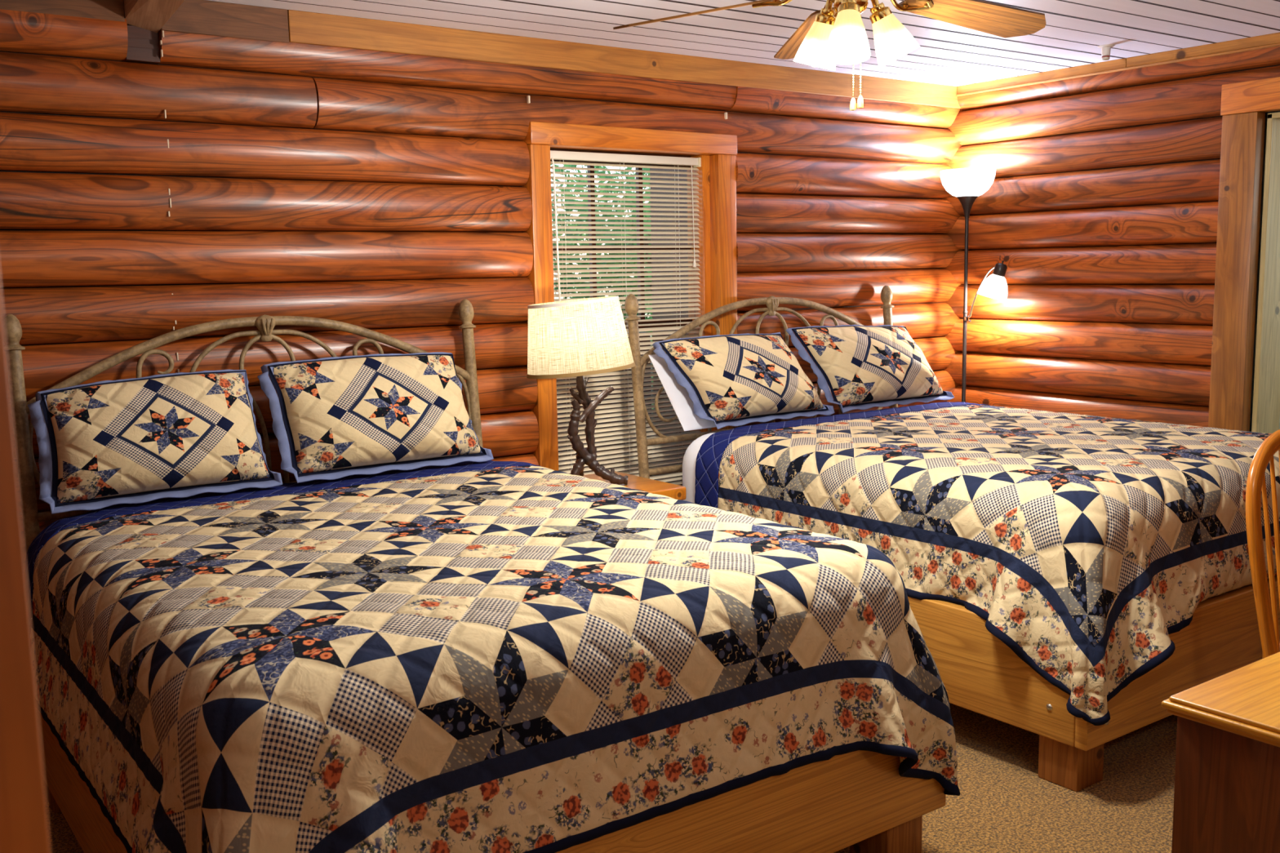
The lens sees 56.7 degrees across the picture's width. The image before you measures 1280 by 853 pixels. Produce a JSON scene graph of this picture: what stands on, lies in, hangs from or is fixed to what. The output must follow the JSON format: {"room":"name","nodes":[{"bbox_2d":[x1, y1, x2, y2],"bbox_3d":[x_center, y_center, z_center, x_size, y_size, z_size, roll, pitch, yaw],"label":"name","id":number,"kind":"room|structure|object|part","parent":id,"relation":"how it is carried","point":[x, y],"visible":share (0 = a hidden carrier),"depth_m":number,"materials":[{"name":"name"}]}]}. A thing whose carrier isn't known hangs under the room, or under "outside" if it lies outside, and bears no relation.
{"room":"log cabin bedroom","nodes":[
{"label":"log cabin bedroom","id":0,"kind":"room"},
{"bbox_2d":[0,8,964,558],"bbox_3d":[-0.904,-0.292,4.601,6.720,2.600,0.105,-6,9,-36],"label":"wall","id":1,"kind":"structure","parent":0,"point":[153,184],"depth_m":4.38,"materials":[{"name":"brown wood"}]},
{"bbox_2d":[123,0,184,32],"bbox_3d":[-1.310,-1.393,3.434,0.108,0.287,1.170,-6,9,-36],"label":"trim","id":2,"kind":"structure","parent":1,"relation":"attached to","point":[149,15],"depth_m":3.80,"materials":[{"name":"brown wood"}]},
{"bbox_2d":[0,0,960,108],"bbox_3d":[-0.970,-1.441,4.397,6.588,0.113,0.074,-6,9,-36],"label":"trim","id":3,"kind":"structure","parent":1,"relation":"attached to","point":[206,17],"depth_m":4.61,"materials":[{"name":"brown wood"}]},
{"bbox_2d":[521,121,737,471],"bbox_3d":[-0.035,-0.423,5.273,1.130,1.742,0.226,-6,9,-36],"label":"window","id":4,"kind":"structure","parent":1,"relation":"in","point":[717,190],"depth_m":5.22,"materials":[{"name":"brown wood"}]},
{"bbox_3d":[-0.430,-0.354,4.975,0.094,1.608,0.139,-6,9,-36],"label":"post","id":5,"kind":"part","parent":4,"relation":"part of","materials":[{"name":"brown wood"}]},
{"bbox_3d":[-0.093,-0.420,5.344,0.920,1.630,0.044,-6,9,-36],"label":"sash","id":6,"kind":"part","parent":4,"relation":"part of","materials":[{"name":"brown wood"}]},
{"bbox_2d":[550,150,702,485],"bbox_3d":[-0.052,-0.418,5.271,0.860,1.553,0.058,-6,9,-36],"label":"window blind","id":7,"kind":"object","parent":4,"relation":"attached to","point":[695,162],"visible":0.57,"depth_m":5.27,"materials":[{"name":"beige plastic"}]},
{"bbox_3d":[-0.315,-0.378,5.094,0.004,1.500,0.028,-6,9,-36],"label":"ladder cord","id":8,"kind":"part","parent":7,"relation":"part of","materials":[{"name":"white fabric"}]},
{"bbox_3d":[-0.065,-0.407,5.274,0.004,1.500,0.028,-6,9,-36],"label":"ladder cord","id":9,"kind":"part","parent":7,"relation":"part of","materials":[{"name":"white fabric"}]},
{"bbox_3d":[0.178,-0.434,5.449,0.004,1.500,0.028,-6,9,-36],"label":"ladder cord","id":10,"kind":"part","parent":7,"relation":"part of","materials":[{"name":"white fabric"}]},
{"bbox_3d":[0.246,-0.956,5.403,0.017,0.459,0.014,-6,9,-36],"label":"pull cord","id":11,"kind":"part","parent":7,"relation":"part of","materials":[{"name":"white fabric"}]},
{"bbox_3d":[0.341,-0.445,5.557,0.147,1.608,0.184,-6,9,-36],"label":"post","id":12,"kind":"part","parent":4,"relation":"part of","materials":[{"name":"brown wood"}]},
{"bbox_2d":[45,702,1177,852],"bbox_3d":[1.840,1.138,3.571,9.900,0.060,5.600,-6,9,-36],"label":"floor","id":13,"kind":"structure","parent":0,"point":[1003,805],"depth_m":3.55,"materials":[{"name":"beige carpet"}]},
{"bbox_2d":[0,280,50,852],"bbox_3d":[-0.617,0.536,0.378,0.824,2.040,0.044,-6,9,-36],"label":"door","id":14,"kind":"structure","parent":13,"relation":"on","point":[24,820],"depth_m":0.54,"materials":[{"name":"brown wood"}]},
{"bbox_2d":[4,298,483,554],"bbox_3d":[-1.270,0.325,4.209,1.658,1.498,0.192,-6,9,-36],"label":"headboard","id":15,"kind":"object","parent":13,"relation":"on","point":[27,468],"visible":0.52,"depth_m":4.00,"materials":[{"name":"painted metal"}]},
{"bbox_3d":[-1.909,0.452,3.749,0.045,1.389,0.178,-6,9,-36],"label":"post","id":16,"kind":"part","parent":15,"relation":"part of","materials":[{"name":"metal"}]},
{"bbox_3d":[-1.431,-0.053,4.100,0.282,0.544,0.059,-8,10,-43],"label":"curved arm","id":17,"kind":"part","parent":15,"relation":"part of","materials":[{"name":"metal"}]},
{"bbox_3d":[-1.278,0.216,4.202,1.590,0.030,0.030,-6,9,-36],"label":"cross rail","id":18,"kind":"part","parent":15,"relation":"part of","materials":[{"name":"metal"}]},
{"bbox_3d":[-1.312,-0.243,4.177,1.608,0.288,0.057,-6,9,-36],"label":"arch rail","id":19,"kind":"part","parent":15,"relation":"part of","materials":[{"name":"metal"}]},
{"bbox_3d":[-1.174,-0.082,4.284,0.282,0.544,0.059,-5,9,-28],"label":"curved arm","id":20,"kind":"part","parent":15,"relation":"part of","materials":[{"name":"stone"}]},
{"bbox_3d":[-0.623,0.306,4.673,0.045,1.389,0.178,-6,9,-36],"label":"post","id":21,"kind":"part","parent":15,"relation":"part of","materials":[{"name":"metal"}]},
{"bbox_2d":[38,690,947,852],"bbox_3d":[-0.546,0.927,3.424,1.921,0.480,2.021,-6,9,-36],"label":"platform bed","id":22,"kind":"object","parent":13,"relation":"on","point":[860,800],"visible":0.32,"depth_m":2.90,"materials":[{"name":"brown wood"}]},
{"bbox_3d":[-1.754,1.066,3.665,0.140,0.185,0.140,-6,9,-36],"label":"leg","id":23,"kind":"part","parent":22,"relation":"part of","materials":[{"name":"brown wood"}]},
{"bbox_3d":[-1.316,0.934,2.891,0.042,0.325,1.972,-6,9,-36],"label":"rail","id":24,"kind":"part","parent":22,"relation":"part of","materials":[{"name":"brown wood"}]},
{"bbox_3d":[0.034,0.945,2.626,1.915,0.325,0.042,-6,9,-36],"label":"foot rail","id":25,"kind":"part","parent":22,"relation":"part of","materials":[{"name":"brown wood"}]},
{"bbox_3d":[0.669,1.080,3.230,0.140,0.185,0.140,-6,9,-36],"label":"leg","id":26,"kind":"part","parent":22,"relation":"part of","materials":[{"name":"brown wood"}]},
{"bbox_2d":[582,471,686,500],"bbox_3d":[-0.113,0.599,4.845,0.390,0.742,0.505,-6,9,-36],"label":"nightstand","id":27,"kind":"object","parent":13,"relation":"on","point":[654,486],"visible":0.06,"depth_m":4.72,"materials":[{"name":"brown wood"}]},
{"bbox_2d":[526,295,635,484],"bbox_3d":[-0.232,-0.138,4.722,0.434,0.754,0.434,-6,9,-36],"label":"table lamp","id":28,"kind":"object","parent":27,"relation":"on","point":[579,338],"visible":0.96,"depth_m":4.54,"materials":[{"name":"brown"}]},
{"bbox_3d":[-0.236,-0.356,4.693,0.427,0.313,0.428,-6,9,-36],"label":"lamp shade","id":29,"kind":"part","parent":28,"relation":"part of","materials":[{"name":"beige fabric"}]},
{"bbox_2d":[624,285,897,479],"bbox_3d":[0.658,0.106,5.595,1.658,1.498,0.192,-6,9,-36],"label":"headboard","id":30,"kind":"object","parent":13,"relation":"on","point":[631,304],"visible":0.52,"depth_m":5.23,"materials":[{"name":"painted metal"}]},
{"bbox_3d":[0.020,0.233,5.135,0.045,1.389,0.178,-6,9,-36],"label":"post","id":31,"kind":"part","parent":30,"relation":"part of","materials":[{"name":"metal"}]},
{"bbox_3d":[0.661,0.128,5.595,1.590,0.030,0.030,-6,9,-36],"label":"cross rail","id":32,"kind":"part","parent":30,"relation":"part of","materials":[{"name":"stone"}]},
{"bbox_3d":[0.651,-0.002,5.588,1.590,0.030,0.030,-6,9,-36],"label":"cross rail","id":33,"kind":"part","parent":30,"relation":"part of","materials":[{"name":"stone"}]},
{"bbox_3d":[0.498,-0.272,5.486,0.282,0.544,0.059,-8,10,-43],"label":"curved arm","id":34,"kind":"part","parent":30,"relation":"part of","materials":[{"name":"metal"}]},
{"bbox_3d":[0.617,-0.462,5.563,1.608,0.288,0.057,-6,9,-36],"label":"arch rail","id":35,"kind":"part","parent":30,"relation":"part of","materials":[{"name":"metal"}]},
{"bbox_3d":[0.754,-0.301,5.670,0.282,0.544,0.059,-5,9,-28],"label":"curved arm","id":36,"kind":"part","parent":30,"relation":"part of","materials":[{"name":"metal"}]},
{"bbox_3d":[1.306,0.088,6.059,0.045,1.389,0.178,-6,9,-36],"label":"post","id":37,"kind":"part","parent":30,"relation":"part of","materials":[{"name":"metal"}]},
{"bbox_2d":[939,168,1008,402],"bbox_3d":[1.729,-0.285,6.195,0.278,2.073,0.370,-6,9,-36],"label":"floor lamp","id":38,"kind":"object","parent":13,"relation":"on","point":[966,184],"visible":0.83,"depth_m":6.03,"materials":[{"name":"brown metal"}]},
{"bbox_3d":[1.685,-1.250,6.104,0.278,0.135,0.278,-6,9,-36],"label":"lamp shade","id":39,"kind":"part","parent":38,"relation":"part of","materials":[{"name":"white glass"}]},
{"bbox_3d":[1.798,-0.711,6.059,0.151,0.142,0.152,-6,9,-36],"label":"lamp shade","id":40,"kind":"part","parent":38,"relation":"part of","materials":[{"name":"white glass"}]},
{"bbox_2d":[907,575,1279,791],"bbox_3d":[1.490,0.696,4.874,1.901,0.485,2.041,-6,9,-36],"label":"platform bed","id":41,"kind":"object","parent":13,"relation":"on","point":[980,673],"visible":0.37,"depth_m":3.78,"materials":[{"name":"brown wood"}]},
{"bbox_2d":[682,432,1276,606],"bbox_3d":[1.458,0.284,4.864,1.810,0.488,2.041,-6,9,-36],"label":"mattress","id":42,"kind":"object","parent":41,"relation":"on","point":[690,456],"visible":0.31,"depth_m":5.04,"materials":[{"name":"white fabric"}]},
{"bbox_2d":[648,353,777,431],"bbox_3d":[0.373,-0.174,5.273,0.755,0.336,0.105,-6,9,-36],"label":"bed pillow","id":43,"kind":"object","parent":42,"relation":"on","point":[678,396],"visible":0.32,"depth_m":5.11,"materials":[{"name":"white fabric"}]},
{"bbox_2d":[653,332,835,429],"bbox_3d":[0.491,-0.212,5.252,0.940,0.393,0.248,-6,9,-36],"label":"pillow sham","id":44,"kind":"object","parent":42,"relation":"on","point":[738,380],"visible":1,"depth_m":5.14,"materials":[{"name":"fabric"}]},
{"bbox_2d":[785,324,954,413],"bbox_3d":[1.132,-0.295,5.729,0.995,0.404,0.250,-6,9,-36],"label":"pillow sham","id":45,"kind":"object","parent":42,"relation":"on","point":[864,367],"visible":1,"depth_m":5.59,"materials":[{"name":"fabric"}]},
{"bbox_2d":[694,401,1279,725],"bbox_3d":[1.561,0.372,4.739,2.100,0.688,1.997,-6,9,-36],"label":"quilt","id":46,"kind":"object","parent":42,"relation":"on","point":[1081,543],"visible":0.92,"depth_m":3.93,"materials":[{"name":"fabric"}]},
{"bbox_3d":[0.728,0.701,4.347,0.042,0.330,1.992,-6,9,-36],"label":"rail","id":47,"kind":"part","parent":41,"relation":"part of","materials":[{"name":"brown wood"}]},
{"bbox_3d":[1.340,1.008,3.688,0.140,0.185,0.140,-6,9,-36],"label":"leg","id":48,"kind":"part","parent":41,"relation":"part of","materials":[{"name":"brown wood"}]},
{"bbox_3d":[2.075,0.714,4.068,1.895,0.330,0.042,-6,9,-36],"label":"foot rail","id":49,"kind":"part","parent":41,"relation":"part of","materials":[{"name":"brown wood"}]},
{"bbox_2d":[1161,652,1279,852],"bbox_3d":[1.828,0.857,2.537,1.570,0.768,0.646,-6,9,-36],"label":"writing desk","id":50,"kind":"object","parent":13,"relation":"on","point":[1227,790],"visible":1,"depth_m":2.23,"materials":[{"name":"brown wood"}]},
{"bbox_3d":[1.220,0.943,2.102,0.020,0.734,0.586,-6,9,-36],"label":"panel","id":51,"kind":"part","parent":50,"relation":"part of","materials":[{"name":"brown wood"}]},
{"bbox_2d":[1245,429,1279,658],"bbox_3d":[2.031,0.571,3.380,0.506,1.111,0.446,-6,9,-36],"label":"chair","id":52,"kind":"object","parent":13,"relation":"on","point":[1267,616],"visible":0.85,"depth_m":3.37,"materials":[{"name":"brown wood"}]},
{"bbox_2d":[208,0,1279,86],"bbox_3d":[0.621,-1.264,2.308,6.900,0.031,5.733,-6,9,-36],"label":"ceiling","id":53,"kind":"structure","parent":0,"point":[949,54],"depth_m":4.64,"materials":[{"name":"paint"}]},
{"bbox_2d":[613,0,1045,110],"bbox_3d":[0.599,-1.102,3.145,1.235,0.511,1.216,-6,9,-36],"label":"ceiling fan","id":54,"kind":"object","parent":53,"relation":"hanging from","point":[830,36],"visible":1,"depth_m":3.19,"materials":[{"name":"white glass"}]},
{"bbox_3d":[0.156,-1.131,3.252,0.463,0.079,0.158,0,8,11],"label":"fan blade","id":55,"kind":"part","parent":54,"relation":"part of","materials":[{"name":"brown wood"}]},
{"bbox_3d":[0.522,-1.180,3.571,0.158,0.079,0.463,-2,8,-7],"label":"fan blade","id":56,"kind":"part","parent":54,"relation":"part of","materials":[{"name":"brown wood"}]},
{"bbox_3d":[0.477,-1.040,3.240,0.118,0.141,0.117,-6,9,-36],"label":"lamp shade","id":57,"kind":"part","parent":54,"relation":"part of","materials":[{"name":"white glass"}]},
{"bbox_3d":[0.538,-1.018,3.075,0.116,0.138,0.116,-6,9,-36],"label":"lamp shade","id":58,"kind":"part","parent":54,"relation":"part of","materials":[{"name":"white glass"}]},
{"bbox_3d":[0.540,-1.003,3.082,0.053,0.084,0.052,-6,9,-36],"label":"light bulb","id":59,"kind":"part","parent":54,"relation":"part of","materials":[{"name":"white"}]},
{"bbox_3d":[0.571,-0.988,3.176,0.004,0.218,0.004,-2,8,-6],"label":"pull chain","id":60,"kind":"part","parent":54,"relation":"part of","materials":[{"name":"gold metal"}]},
{"bbox_3d":[0.591,-0.991,3.177,0.004,0.212,0.004,-6,9,-36],"label":"pull chain","id":61,"kind":"part","parent":54,"relation":"part of","materials":[{"name":"gold metal"}]},
{"bbox_3d":[0.692,-1.042,3.191,0.126,0.146,0.116,-6,9,-36],"label":"lamp shade","id":62,"kind":"part","parent":54,"relation":"part of","materials":[{"name":"white glass"}]},
{"bbox_3d":[0.942,-1.155,3.324,0.463,0.079,0.158,-5,8,-25],"label":"fan blade","id":63,"kind":"part","parent":54,"relation":"part of","materials":[{"name":"brown wood"}]},
{"bbox_2d":[1097,44,1114,60],"bbox_3d":[2.021,-1.623,5.148,0.068,0.066,0.068,-6,9,-36],"label":"sprinkler head","id":64,"kind":"object","parent":53,"relation":"attached to","point":[1105,49],"visible":1,"depth_m":5.13},
{"bbox_2d":[941,45,1279,426],"bbox_3d":[3.207,-0.340,4.408,0.105,2.600,5.420,-6,9,-36],"label":"wall","id":65,"kind":"structure","parent":0,"point":[1100,208],"depth_m":5.68,"materials":[{"name":"brown wood"}]},
{"bbox_2d":[955,31,1279,96],"bbox_3d":[3.200,-1.520,4.203,0.080,0.053,5.126,-6,9,-36],"label":"trim","id":66,"kind":"structure","parent":65,"relation":"attached to","point":[1270,40],"depth_m":5.44,"materials":[{"name":"brown wood"}]},
{"bbox_2d":[1208,76,1279,433],"bbox_3d":[2.978,-0.269,4.882,0.279,2.343,1.157,-6,9,-36],"label":"door","id":67,"kind":"structure","parent":65,"relation":"in","point":[1244,104],"depth_m":5.14,"materials":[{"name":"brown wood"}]},
{"label":"outside","id":68,"kind":"structure","parent":0,"visible":0},
{"bbox_3d":[-4.013,0.059,16.278,26.000,0.060,21.700,-6,9,-36],"label":"ground","id":69,"kind":"structure","parent":68,"visible":0},
{"bbox_2d":[550,164,652,341],"bbox_3d":[0.287,-2.090,13.242,3.088,4.984,3.103,-6,9,-36],"label":"tree","id":70,"kind":"object","parent":69,"relation":"on","point":[556,170],"visible":0.02,"depth_m":12.89,"materials":[{"name":"green plant"}]},
{"bbox_2d":[551,164,654,479],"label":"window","id":71,"kind":"structure","parent":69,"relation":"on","point":[565,165],"depth_m":10.07,"materials":[{"name":"green plant"}]},
{"bbox_3d":[-0.584,0.532,3.411,1.815,0.460,2.021,-6,9,-36],"label":"mattress","id":72,"kind":"object","parent":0,"visible":0},
{"bbox_2d":[25,460,960,852],"bbox_3d":[-0.521,0.632,3.345,2.129,0.698,2.129,-6,9,-36],"label":"quilt","id":73,"kind":"object","parent":72,"relation":"on","point":[490,656],"visible":0.97,"depth_m":2.66,"materials":[{"name":"fabric"}]},
{"bbox_2d":[27,368,282,514],"bbox_3d":[-1.542,0.034,3.812,0.730,0.396,0.243,-6,9,-36],"label":"pillow sham","id":74,"kind":"object","parent":73,"relation":"on","point":[145,439],"visible":1,"depth_m":3.72,"materials":[{"name":"fabric"}]},
{"bbox_3d":[-1.550,0.025,3.837,0.663,0.360,0.101,-6,9,-36],"label":"panel","id":75,"kind":"part","parent":74,"relation":"part of","materials":[{"name":"fabric"}]},
{"bbox_2d":[257,351,493,483],"bbox_3d":[-0.924,-0.047,4.254,0.824,0.417,0.241,-6,9,-36],"label":"pillow sham","id":76,"kind":"object","parent":73,"relation":"on","point":[344,416],"visible":1,"depth_m":4.15,"materials":[{"name":"fabric"}]}
]}

